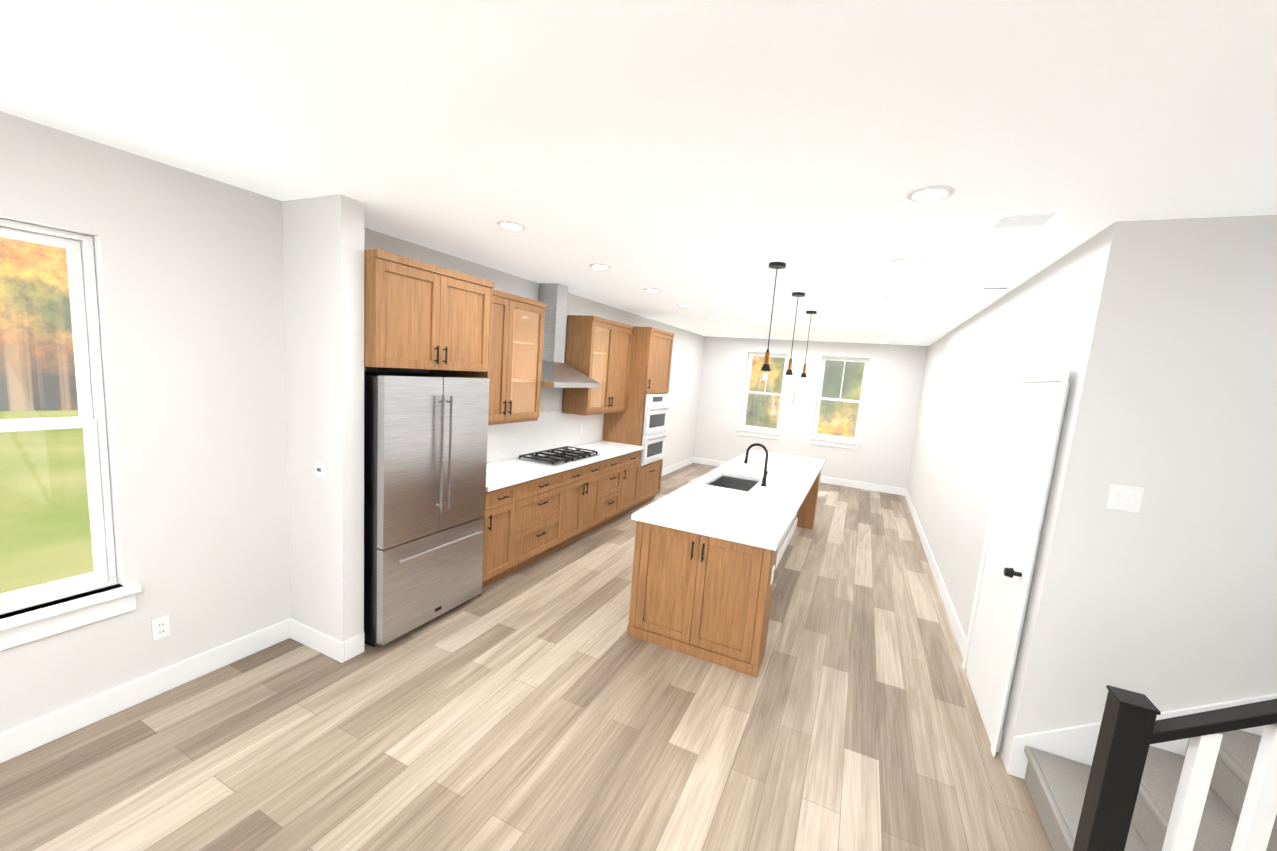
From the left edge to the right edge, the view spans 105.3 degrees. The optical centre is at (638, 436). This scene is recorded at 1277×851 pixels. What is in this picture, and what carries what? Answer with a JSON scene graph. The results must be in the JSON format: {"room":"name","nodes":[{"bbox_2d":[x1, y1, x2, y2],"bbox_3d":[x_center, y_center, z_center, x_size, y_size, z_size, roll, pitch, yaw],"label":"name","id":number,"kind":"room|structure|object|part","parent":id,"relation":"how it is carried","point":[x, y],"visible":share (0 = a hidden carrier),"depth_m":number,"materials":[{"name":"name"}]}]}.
{"room":"kitchen","nodes":[
{"label":"kitchen","id":0,"kind":"room"},
{"bbox_2d":[282,194,363,641],"bbox_3d":[-1.946,0.001,3.022,0.530,2.760,0.140,8,8,24],"label":"wall","id":1,"kind":"structure","parent":0,"point":[323,250],"depth_m":2.92,"materials":[{"name":"paint"}]},
{"bbox_2d":[288,618,351,662],"bbox_3d":[-2.058,1.307,3.119,0.516,0.135,0.020,8,8,24],"label":"baseboard","id":2,"kind":"structure","parent":1,"relation":"attached to","point":[323,643],"depth_m":3.09,"materials":[{"name":"white wood"}]},
{"bbox_2d":[315,461,325,477],"bbox_3d":[-1.925,0.205,2.945,0.090,0.090,0.016,8,8,24],"label":"light switch","id":3,"kind":"object","parent":1,"relation":"attached to","point":[320,469],"visible":1,"depth_m":2.94,"materials":[{"name":"white plastic"}]},
{"bbox_2d":[0,111,704,732],"bbox_3d":[-1.591,-0.184,4.589,0.160,2.760,13.760,8,8,24],"label":"wall","id":4,"kind":"structure","parent":0,"point":[190,297],"depth_m":2.58,"materials":[{"name":"paint"}]},
{"bbox_2d":[0,218,141,650],"bbox_3d":[-2.782,0.023,1.952,0.190,1.833,1.040,8,8,24],"label":"window","id":5,"kind":"structure","parent":4,"relation":"in","point":[43,430],"depth_m":2.29,"materials":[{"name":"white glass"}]},
{"bbox_3d":[-2.829,-0.052,1.966,0.065,1.640,0.880,8,8,24],"label":"left window sash","id":6,"kind":"part","parent":5,"relation":"part of","materials":[{"name":"white plastic"}]},
{"bbox_2d":[0,619,287,762],"bbox_3d":[-3.402,1.504,0.891,0.022,0.135,5.198,8,8,24],"label":"baseboard","id":7,"kind":"structure","parent":4,"relation":"attached to","point":[30,735],"depth_m":2.52,"materials":[{"name":"white wood"}]},
{"bbox_2d":[151,615,169,640],"bbox_3d":[-2.562,1.030,2.614,0.008,0.115,0.072,8,8,24],"label":"outlet","id":8,"kind":"object","parent":4,"relation":"attached to","point":[160,627],"visible":1,"depth_m":2.61,"materials":[{"name":"white plastic"}]},
{"bbox_2d":[488,289,545,424],"bbox_3d":[-1.316,-0.710,4.392,0.343,1.115,1.027,8,8,24],"label":"upper cabinet","id":9,"kind":"object","parent":4,"relation":"attached to","point":[517,324],"depth_m":4.50,"materials":[{"name":"brown wood"}]},
{"bbox_2d":[487,410,603,462],"bbox_3d":[-1.125,-0.038,5.454,0.010,0.464,2.985,8,8,24],"label":"backsplash","id":10,"kind":"structure","parent":4,"relation":"attached to","point":[547,430],"depth_m":5.52,"materials":[{"name":"tile"}]},
{"bbox_2d":[579,425,582,433],"bbox_3d":[-0.738,-0.083,6.272,0.008,0.115,0.072,8,8,24],"label":"outlet","id":11,"kind":"object","parent":10,"relation":"attached to","point":[581,430],"visible":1,"depth_m":6.26,"materials":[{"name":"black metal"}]},
{"bbox_2d":[538,283,598,387],"bbox_3d":[-0.825,-1.065,5.202,0.498,1.062,0.900,8,8,24],"label":"range hood","id":12,"kind":"object","parent":4,"relation":"attached to","point":[557,372],"visible":0.67,"depth_m":5.14,"materials":[{"name":"silver metal"}]},
{"bbox_2d":[562,315,595,414],"bbox_3d":[-0.909,-0.775,5.270,0.343,1.070,1.034,8,8,24],"label":"upper cabinet","id":13,"kind":"object","parent":4,"relation":"attached to","point":[580,353],"depth_m":5.67,"materials":[{"name":"brown wood"}]},
{"bbox_2d":[580,315,633,412],"bbox_3d":[-0.495,-0.884,6.150,0.343,1.115,1.046,8,8,24],"label":"upper cabinet","id":14,"kind":"object","parent":4,"relation":"attached to","point":[598,349],"depth_m":6.15,"materials":[{"name":"brown wood"}]},
{"bbox_2d":[662,457,695,475],"bbox_3d":[0.499,0.676,9.249,0.016,0.135,3.340,8,8,24],"label":"baseboard","id":15,"kind":"structure","parent":4,"relation":"attached to","point":[686,462],"depth_m":9.86,"materials":[{"name":"white wood"}]},
{"bbox_2d":[0,463,1052,850],"bbox_3d":[2.405,1.787,2.829,9.600,0.050,14.200,8,8,24],"label":"floor","id":16,"kind":"structure","parent":0,"point":[546,703],"depth_m":2.54,"materials":[{"name":"brown wood"}]},
{"bbox_2d":[364,371,489,646],"bbox_3d":[-1.656,0.445,3.546,0.696,1.785,0.900,8,8,24],"label":"fridge","id":17,"kind":"object","parent":16,"relation":"on","point":[425,448],"visible":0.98,"depth_m":3.27,"materials":[{"name":"silver metal"}]},
{"bbox_2d":[364,249,493,596],"bbox_3d":[-1.658,0.085,3.518,0.640,2.505,0.973,8,8,24],"label":"tall cabinet","id":18,"kind":"object","parent":16,"relation":"on","point":[433,319],"visible":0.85,"depth_m":3.17,"materials":[{"name":"brown wood"}]},
{"bbox_2d":[482,484,517,587],"bbox_3d":[-1.448,0.825,4.247,0.608,0.880,0.378,8,8,24],"label":"base cabinet","id":19,"kind":"object","parent":16,"relation":"on","point":[501,505],"depth_m":4.14,"materials":[{"name":"brown wood"}]},
{"bbox_2d":[486,440,642,491],"bbox_3d":[-0.853,0.253,5.356,0.633,0.040,2.985,8,8,24],"label":"countertop","id":20,"kind":"structure","parent":19,"relation":"on","point":[505,473],"depth_m":4.77,"materials":[{"name":"white stone"}]},
{"bbox_2d":[516,446,599,466],"bbox_3d":[-0.854,0.208,5.341,0.495,0.048,0.900,8,8,24],"label":"cooktop","id":21,"kind":"object","parent":20,"relation":"in","point":[555,457],"visible":1,"depth_m":5.23,"materials":[{"name":"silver metal"}]},
{"bbox_2d":[514,470,569,571],"bbox_3d":[-1.209,0.774,4.760,0.608,0.880,0.884,8,8,24],"label":"base cabinet","id":22,"kind":"object","parent":16,"relation":"on","point":[528,522],"depth_m":4.67,"materials":[{"name":"brown wood"}]},
{"bbox_2d":[566,460,605,543],"bbox_3d":[-0.886,0.705,5.451,0.608,0.880,0.770,8,8,24],"label":"base cabinet","id":23,"kind":"object","parent":16,"relation":"on","point":[585,514],"depth_m":5.37,"materials":[{"name":"brown wood"}]},
{"bbox_2d":[598,454,625,527],"bbox_3d":[-0.610,0.647,6.042,0.608,0.880,0.664,8,8,24],"label":"base cabinet","id":24,"kind":"object","parent":16,"relation":"on","point":[614,469],"depth_m":5.99,"materials":[{"name":"brown wood"}]},
{"bbox_2d":[622,450,640,514],"bbox_3d":[-0.383,0.599,6.527,0.608,0.880,0.536,8,8,24],"label":"base cabinet","id":25,"kind":"object","parent":16,"relation":"on","point":[633,458],"depth_m":6.47,"materials":[{"name":"brown wood"}]},
{"bbox_2d":[602,326,674,510],"bbox_3d":[0.004,-0.261,7.027,0.683,2.505,0.840,8,8,24],"label":"tall cabinet","id":26,"kind":"object","parent":16,"relation":"on","point":[641,420],"visible":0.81,"depth_m":6.70,"materials":[{"name":"brown wood"}]},
{"bbox_2d":[605,391,669,466],"bbox_3d":[0.012,-0.138,7.036,0.645,0.980,0.750,8,8,24],"label":"wall oven","id":27,"kind":"object","parent":26,"relation":"in","point":[655,409],"depth_m":6.84,"materials":[{"name":"white metal"}]},
{"bbox_2d":[627,471,820,676],"bbox_3d":[1.206,0.916,5.097,0.965,0.881,3.962,8,8,24],"label":"kitchen island","id":28,"kind":"object","parent":16,"relation":"on","point":[710,548],"depth_m":3.34,"materials":[{"name":"brown wood"}]},
{"bbox_2d":[631,451,824,550],"bbox_3d":[1.246,0.457,5.051,1.010,0.040,3.990,8,8,24],"label":"island countertop","id":29,"kind":"structure","parent":28,"relation":"on","point":[761,516],"depth_m":3.99,"materials":[{"name":"white stone"}]},
{"bbox_2d":[744,443,768,486],"bbox_3d":[1.155,0.267,4.743,0.240,0.405,0.112,8,8,24],"label":"faucet","id":30,"kind":"object","parent":29,"relation":"on","point":[763,484],"depth_m":4.69,"materials":[{"name":"black metal"}]},
{"bbox_2d":[1024,730,1276,850],"bbox_3d":[3.874,0.582,1.026,4.377,3.040,0.880,8,8,24],"label":"staircase","id":31,"kind":"structure","parent":16,"relation":"on","point":[1056,785],"depth_m":2.04,"materials":[{"name":"carpet"}]},
{"bbox_2d":[1073,685,1276,850],"bbox_3d":[2.696,0.716,1.046,2.484,2.589,0.098,8,8,24],"label":"stair railing","id":32,"kind":"object","parent":31,"relation":"attached to","point":[1132,729],"visible":1,"depth_m":1.53,"materials":[{"name":"black wood"}]},
{"bbox_2d":[0,0,1276,345],"bbox_3d":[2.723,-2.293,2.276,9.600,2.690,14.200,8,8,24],"label":"ceiling","id":33,"kind":"structure","parent":0,"point":[710,158],"depth_m":1.66,"materials":[{"name":"paint"}]},
{"bbox_2d":[496,221,526,230],"bbox_3d":[-0.787,-1.300,3.017,0.184,0.010,0.184,8,8,24],"label":"recessed light","id":34,"kind":"object","parent":33,"relation":"in","point":[511,225],"visible":0.94,"depth_m":2.99,"materials":[{"name":"white plastic"}]},
{"bbox_2d":[590,264,610,268],"bbox_3d":[-0.315,-1.400,4.027,0.184,0.010,0.184,8,8,24],"label":"recessed light","id":35,"kind":"object","parent":33,"relation":"in","point":[600,266],"visible":1,"depth_m":4.00,"materials":[{"name":"white plastic"}]},
{"bbox_2d":[643,288,660,291],"bbox_3d":[0.140,-1.497,5.002,0.184,0.010,0.184,8,8,24],"label":"recessed light","id":36,"kind":"object","parent":33,"relation":"in","point":[651,290],"visible":1,"depth_m":4.97,"materials":[{"name":"white plastic"}]},
{"bbox_2d":[677,304,691,306],"bbox_3d":[0.561,-1.586,5.904,0.184,0.010,0.184,8,8,24],"label":"recessed light","id":37,"kind":"object","parent":33,"relation":"in","point":[687,305],"visible":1,"depth_m":5.87,"materials":[{"name":"white plastic"}]},
{"bbox_2d":[745,262,785,415],"bbox_3d":[0.948,-0.694,3.540,0.232,1.079,0.232,8,8,24],"label":"pendant light","id":38,"kind":"object","parent":33,"relation":"hanging from","point":[776,266],"visible":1,"depth_m":3.54,"materials":[{"name":"black metal"}]},
{"bbox_3d":[0.919,-0.319,3.591,0.232,0.320,0.232,8,8,24],"label":"lamp shade","id":39,"kind":"part","parent":38,"relation":"part of","materials":[{"name":"clear glass"}]},
{"bbox_3d":[0.958,-0.818,3.524,0.120,0.829,0.120,8,8,24],"label":"stem","id":40,"kind":"part","parent":38,"relation":"part of","materials":[{"name":"black metal"}]},
{"bbox_2d":[773,292,804,408],"bbox_3d":[1.454,-0.802,4.623,0.232,1.079,0.232,8,8,24],"label":"pendant light","id":41,"kind":"object","parent":33,"relation":"hanging from","point":[794,294],"visible":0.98,"depth_m":4.63,"materials":[{"name":"black metal"}]},
{"bbox_3d":[1.425,-0.427,4.674,0.232,0.320,0.232,8,8,24],"label":"lamp shade","id":42,"kind":"part","parent":41,"relation":"part of","materials":[{"name":"clear glass"}]},
{"bbox_3d":[1.464,-0.925,4.607,0.120,0.829,0.120,8,8,24],"label":"stem","id":43,"kind":"part","parent":41,"relation":"part of","materials":[{"name":"black metal"}]},
{"bbox_2d":[790,311,816,404],"bbox_3d":[1.960,-0.909,5.706,0.232,1.079,0.232,8,8,24],"label":"pendant light","id":44,"kind":"object","parent":33,"relation":"hanging from","point":[803,374],"visible":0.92,"depth_m":5.71,"materials":[{"name":"black metal"}]},
{"bbox_3d":[1.931,-0.534,5.757,0.232,0.320,0.232,8,8,24],"label":"lamp shade","id":45,"kind":"part","parent":44,"relation":"part of","materials":[{"name":"clear glass"}]},
{"bbox_3d":[1.970,-1.032,5.689,0.120,0.829,0.120,8,8,24],"label":"stem","id":46,"kind":"part","parent":44,"relation":"part of","materials":[{"name":"black metal"}]},
{"bbox_2d":[892,258,923,264],"bbox_3d":[1.730,-1.120,3.133,0.184,0.010,0.184,8,8,24],"label":"recessed light","id":47,"kind":"object","parent":33,"relation":"in","point":[908,261],"visible":0.92,"depth_m":3.11,"materials":[{"name":"white plastic"}]},
{"bbox_2d":[905,185,955,201],"bbox_3d":[1.221,-1.012,2.041,0.184,0.010,0.184,8,8,24],"label":"recessed light","id":48,"kind":"object","parent":33,"relation":"in","point":[932,193],"visible":1,"depth_m":2.02,"materials":[{"name":"white plastic"}]},
{"bbox_2d":[979,286,1013,288],"bbox_3d":[2.697,-1.120,3.679,0.200,0.008,0.100,8,8,24],"label":"ceiling vent","id":49,"kind":"object","parent":33,"relation":"in","point":[995,287],"visible":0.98,"depth_m":3.66,"materials":[{"name":"white metal"}]},
{"bbox_2d":[985,209,1066,229],"bbox_3d":[1.781,-0.998,2.257,0.250,0.008,0.250,8,8,24],"label":"ceiling vent","id":50,"kind":"object","parent":33,"relation":"in","point":[1024,220],"visible":1,"depth_m":2.24,"materials":[{"name":"white metal"}]},
{"bbox_2d":[693,336,928,488],"bbox_3d":[5.413,-0.216,8.850,9.320,2.760,0.160,8,8,24],"label":"wall","id":51,"kind":"structure","parent":0,"point":[882,455],"depth_m":9.60,"materials":[{"name":"paint"}]},
{"bbox_2d":[737,352,787,439],"bbox_3d":[2.590,-0.836,10.073,0.900,1.733,0.190,8,8,24],"label":"window","id":52,"kind":"structure","parent":51,"relation":"in","point":[763,391],"depth_m":10.12,"materials":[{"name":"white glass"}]},
{"bbox_3d":[2.619,-0.909,10.116,0.740,1.540,0.065,8,8,24],"label":"back window sash","id":53,"kind":"part","parent":52,"relation":"part of","materials":[{"name":"white plastic"}]},
{"bbox_2d":[692,457,903,495],"bbox_3d":[3.078,0.783,9.937,4.140,0.135,0.020,8,8,24],"label":"baseboard","id":54,"kind":"structure","parent":51,"relation":"attached to","point":[828,480],"depth_m":9.47,"materials":[{"name":"white wood"}]},
{"bbox_2d":[809,356,868,449],"bbox_3d":[3.909,-0.652,9.475,0.940,1.733,0.190,8,8,24],"label":"window","id":55,"kind":"structure","parent":51,"relation":"in","point":[839,397],"depth_m":9.50,"materials":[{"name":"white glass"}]},
{"bbox_3d":[3.939,-0.725,9.518,0.780,1.540,0.065,8,8,24],"label":"back window sash","id":56,"kind":"part","parent":55,"relation":"part of","materials":[{"name":"white plastic"}]},
{"bbox_2d":[907,220,1158,770],"bbox_3d":[3.716,-1.173,5.447,0.120,5.300,7.240,8,8,24],"label":"wall","id":57,"kind":"structure","parent":0,"point":[1081,311],"depth_m":2.56,"materials":[{"name":"paint"}]},
{"bbox_2d":[904,489,1002,752],"bbox_3d":[3.484,1.364,5.883,0.014,0.135,7.098,8,8,24],"label":"baseboard","id":58,"kind":"structure","parent":57,"relation":"attached to","point":[959,634],"depth_m":4.63,"materials":[{"name":"white wood"}]},
{"bbox_2d":[962,365,1070,756],"bbox_3d":[2.200,0.655,2.945,0.105,2.115,0.960,8,8,24],"label":"hall door","id":59,"kind":"structure","parent":57,"relation":"in","point":[1032,441],"depth_m":2.83,"materials":[{"name":"white wood"}]},
{"bbox_2d":[1051,215,1276,729],"bbox_3d":[4.407,-0.549,1.241,4.670,5.300,0.120,8,8,24],"label":"wall","id":60,"kind":"structure","parent":0,"point":[1159,337],"depth_m":2.15,"materials":[{"name":"paint"}]},
{"bbox_2d":[1106,484,1144,512],"bbox_3d":[2.255,0.289,2.256,0.118,0.118,0.012,8,8,24],"label":"light switch","id":61,"kind":"object","parent":60,"relation":"attached to","point":[1125,498],"visible":1,"depth_m":2.26,"materials":[{"name":"white plastic"}]},
{"bbox_2d":[1007,693,1276,778],"bbox_3d":[4.048,0.498,1.437,4.420,3.124,0.014,8,8,24],"label":"skirt","id":62,"kind":"object","parent":60,"relation":"attached to","point":[1077,743],"visible":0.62,"depth_m":2.40,"materials":[{"name":"white wood"}]},
{"label":"outside","id":63,"kind":"structure","parent":0,"visible":0},
{"bbox_2d":[0,410,93,592],"bbox_3d":[-1.302,4.060,6.337,180.000,0.050,190.000,8,8,24],"label":"ground","id":64,"kind":"structure","parent":63,"point":[50,467],"depth_m":13.42,"materials":[{"name":"green plant"}]},
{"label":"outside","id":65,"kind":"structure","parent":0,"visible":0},
{"bbox_2d":[0,237,867,439],"bbox_3d":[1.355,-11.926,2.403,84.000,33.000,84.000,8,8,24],"label":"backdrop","id":66,"kind":"structure","parent":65,"point":[44,398],"depth_m":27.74,"materials":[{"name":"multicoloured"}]}
]}

